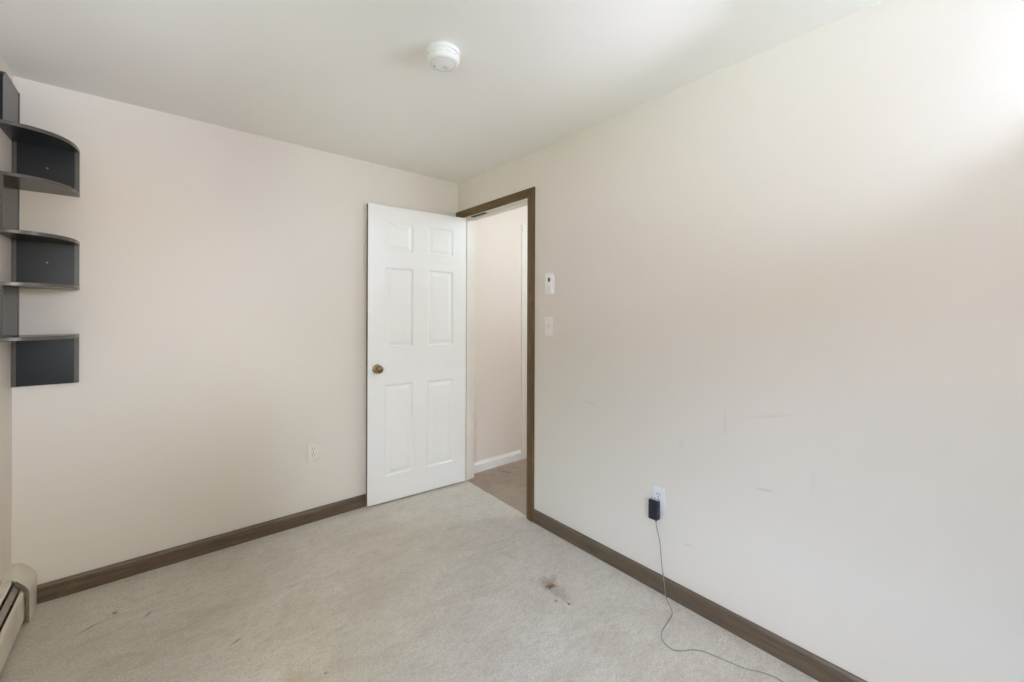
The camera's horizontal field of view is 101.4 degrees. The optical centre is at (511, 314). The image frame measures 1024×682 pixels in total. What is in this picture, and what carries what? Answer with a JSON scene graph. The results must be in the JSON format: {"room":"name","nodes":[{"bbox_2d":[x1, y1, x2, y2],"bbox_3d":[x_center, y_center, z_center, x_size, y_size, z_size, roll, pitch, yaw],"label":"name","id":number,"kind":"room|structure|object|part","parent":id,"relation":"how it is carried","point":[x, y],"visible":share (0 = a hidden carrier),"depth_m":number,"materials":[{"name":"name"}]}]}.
{"room":"empty bedroom","nodes":[
{"label":"empty bedroom","id":0,"kind":"room"},
{"bbox_2d":[0,55,12,584],"bbox_3d":[-0.951,0.133,0.283,0.120,2.340,3.962,0,0,-40],"label":"wall","id":1,"kind":"structure","parent":0,"point":[5,142],"depth_m":1.75,"materials":[{"name":"paint"}]},
{"bbox_2d":[0,563,36,673],"bbox_3d":[-0.944,1.202,0.423,0.076,0.202,3.762,0,0,-40],"label":"baseboard heater","id":2,"kind":"object","parent":1,"relation":"attached to","point":[18,588],"visible":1,"depth_m":1.72,"materials":[{"name":"metal"}]},
{"bbox_3d":[-0.919,1.200,0.356,0.029,0.186,3.627,0,0,-40],"label":"plate","id":3,"kind":"part","parent":2,"relation":"part of","materials":[{"name":"metal"}]},
{"bbox_3d":[-0.887,1.222,0.384,0.011,0.125,3.627,0,0,-40],"label":"panel","id":4,"kind":"part","parent":2,"relation":"part of","materials":[{"name":"metal"}]},
{"bbox_2d":[0,71,79,386],"bbox_3d":[-2.022,-0.325,1.798,0.206,1.288,0.264,0,0,-40],"label":"corner shelf","id":5,"kind":"object","parent":1,"relation":"attached to","point":[43,161],"visible":1,"depth_m":1.84,"materials":[{"name":"grey laminate"}]},
{"bbox_3d":[-2.087,-0.867,1.733,0.019,0.205,0.248,0,0,-40],"label":"panel","id":6,"kind":"part","parent":5,"relation":"part of","materials":[{"name":"grey laminate"}]},
{"bbox_3d":[-2.094,-0.010,1.737,0.019,0.206,0.236,0,0,-40],"label":"panel","id":7,"kind":"part","parent":5,"relation":"part of","materials":[{"name":"grey laminate"}]},
{"bbox_3d":[-2.092,-0.442,1.737,0.019,0.210,0.236,0,0,-40],"label":"panel","id":8,"kind":"part","parent":5,"relation":"part of","materials":[{"name":"grey laminate"}]},
{"bbox_3d":[-2.103,0.213,1.891,0.176,0.211,0.019,0,0,-40],"label":"panel","id":9,"kind":"part","parent":5,"relation":"part of","materials":[{"name":"grey laminate"}]},
{"bbox_3d":[-2.102,-0.225,1.891,0.176,0.194,0.019,0,0,-40],"label":"panel","id":10,"kind":"part","parent":5,"relation":"part of","materials":[{"name":"grey laminate"}]},
{"bbox_3d":[-2.100,-0.656,1.891,0.176,0.187,0.019,0,0,-40],"label":"panel","id":11,"kind":"part","parent":5,"relation":"part of","materials":[{"name":"grey laminate"}]},
{"bbox_2d":[11,76,457,584],"bbox_3d":[-1.396,0.131,2.583,2.418,2.340,0.120,0,0,-40],"label":"wall","id":12,"kind":"structure","parent":0,"point":[217,313],"depth_m":2.23,"materials":[{"name":"paint"}]},
{"bbox_2d":[37,494,365,603],"bbox_3d":[-1.282,1.261,2.595,2.219,0.081,0.013,0,0,-40],"label":"baseboard","id":13,"kind":"structure","parent":12,"relation":"attached to","point":[72,584],"depth_m":2.21,"materials":[{"name":"brown wood"}]},
{"bbox_2d":[307,442,318,462],"bbox_3d":[-1.248,0.868,2.628,0.070,0.114,0.008,0,0,-40],"label":"power outlet","id":14,"kind":"object","parent":12,"relation":"attached to","point":[313,448],"visible":1,"depth_m":2.62,"materials":[{"name":"beige plastic"}]},
{"bbox_2d":[0,457,818,681],"bbox_3d":[0.526,1.358,1.553,4.021,0.100,4.220,0,0,-40],"label":"floor","id":15,"kind":"structure","parent":0,"point":[453,582],"depth_m":1.81,"materials":[{"name":"beige carpet"}]},
{"bbox_2d":[0,0,883,182],"bbox_3d":[0.534,-1.082,1.553,4.021,0.100,4.222,0,0,-40],"label":"ceiling","id":16,"kind":"structure","parent":0,"point":[354,79],"depth_m":1.70,"materials":[{"name":"white paint"}]},
{"bbox_2d":[426,41,459,71],"bbox_3d":[-0.272,-1.007,1.653,0.133,0.055,0.133,0,0,-40],"label":"smoke detector","id":17,"kind":"object","parent":16,"relation":"attached to","point":[441,56],"visible":1,"depth_m":1.62,"materials":[{"name":"white plastic"}]},
{"bbox_2d":[474,205,527,461],"bbox_3d":[0.834,0.144,3.155,1.483,2.350,2.170,0,0,-40],"label":"wall","id":18,"kind":"structure","parent":0,"point":[497,406],"depth_m":3.61,"materials":[{"name":"paint"}]},
{"bbox_2d":[474,450,520,473],"bbox_3d":[-0.138,1.267,3.592,0.574,0.087,0.012,0,0,-40],"label":"baseboard","id":19,"kind":"structure","parent":18,"relation":"attached to","point":[500,460],"depth_m":3.60,"materials":[{"name":"white paint"}]},
{"bbox_2d":[521,225,526,458],"bbox_3d":[0.392,0.254,4.036,0.800,2.117,0.017,0,0,-40],"label":"trim","id":20,"kind":"structure","parent":18,"relation":"attached to","point":[524,227],"depth_m":3.79,"materials":[{"name":"beige paint"}]},
{"bbox_2d":[457,0,1023,681],"bbox_3d":[0.853,0.139,1.894,0.120,2.340,4.082,0,0,-40],"label":"wall","id":21,"kind":"structure","parent":0,"point":[786,304],"depth_m":1.51,"materials":[{"name":"paint"}]},
{"bbox_2d":[366,203,465,506],"bbox_3d":[-0.656,0.274,3.019,0.763,2.036,0.108,0,0,-36],"label":"door","id":22,"kind":"structure","parent":21,"relation":"in","point":[416,268],"depth_m":3.00,"materials":[{"name":"white paint"}]},
{"bbox_3d":[-0.894,0.373,2.812,0.053,0.053,0.056,0,0,-36],"label":"knob","id":23,"kind":"part","parent":22,"relation":"part of","materials":[{"name":"gold metal"}]},
{"bbox_2d":[474,221,474,403],"bbox_3d":[-0.059,0.250,3.069,0.012,2.120,0.904,0,0,-40],"label":"trim","id":24,"kind":"structure","parent":21,"relation":"attached to","point":[474,221],"depth_m":3.36,"materials":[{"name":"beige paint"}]},
{"bbox_2d":[456,187,534,521],"bbox_3d":[-0.152,0.251,2.973,0.016,2.109,0.894,0,0,-40],"label":"trim","id":25,"kind":"structure","parent":21,"relation":"attached to","point":[529,193],"depth_m":2.65,"materials":[{"name":"brown wood"}]},
{"bbox_3d":[0.116,0.252,2.656,0.016,2.109,0.064,0,0,-40],"label":"leg","id":26,"kind":"part","parent":25,"relation":"part of","materials":[{"name":"brown wood"}]},
{"bbox_2d":[465,198,527,479],"bbox_3d":[-0.103,0.280,3.018,0.119,2.060,0.771,0,0,-40],"label":"trim","id":27,"kind":"structure","parent":21,"relation":"attached to","point":[469,404],"depth_m":3.30,"materials":[{"name":"beige paint"}]},
{"bbox_2d":[545,317,552,335],"bbox_3d":[0.218,0.075,2.534,0.019,0.114,0.070,0,0,-40],"label":"light switch","id":28,"kind":"object","parent":21,"relation":"attached to","point":[548,320],"visible":1,"depth_m":2.53,"materials":[{"name":"beige plastic"}]},
{"bbox_2d":[545,273,554,293],"bbox_3d":[0.227,-0.183,2.517,0.030,0.124,0.060,0,0,-40],"label":"thermostat","id":29,"kind":"object","parent":21,"relation":"attached to","point":[549,277],"visible":1,"depth_m":2.50,"materials":[{"name":"white plastic"}]},
{"bbox_2d":[652,485,665,512],"bbox_3d":[0.694,0.875,1.980,0.008,0.114,0.070,0,0,-40],"label":"power outlet","id":30,"kind":"object","parent":21,"relation":"attached to","point":[659,493],"visible":0.8,"depth_m":1.97,"materials":[{"name":"plastic"}]},
{"bbox_2d":[655,491,661,498],"bbox_3d":[0.692,0.855,1.978,0.002,0.028,0.034,0,0,-40],"label":"receptacle","id":31,"kind":"object","parent":30,"relation":"attached to","point":[658,494],"depth_m":1.98,"materials":[{"name":"white plastic"}]},
{"bbox_2d":[648,497,782,681],"bbox_3d":[0.794,1.092,1.579,0.242,0.436,0.856,0,0,-31],"label":"power adapter","id":32,"kind":"object","parent":30,"relation":"attached to","point":[654,503],"visible":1,"depth_m":1.95,"materials":[{"name":"black plastic"}]},
{"bbox_2d":[533,509,866,681],"bbox_3d":[1.128,1.270,1.463,0.013,0.081,3.064,0,0,-40],"label":"baseboard","id":33,"kind":"structure","parent":21,"relation":"attached to","point":[801,659],"depth_m":1.78,"materials":[{"name":"brown wood"}]}
]}

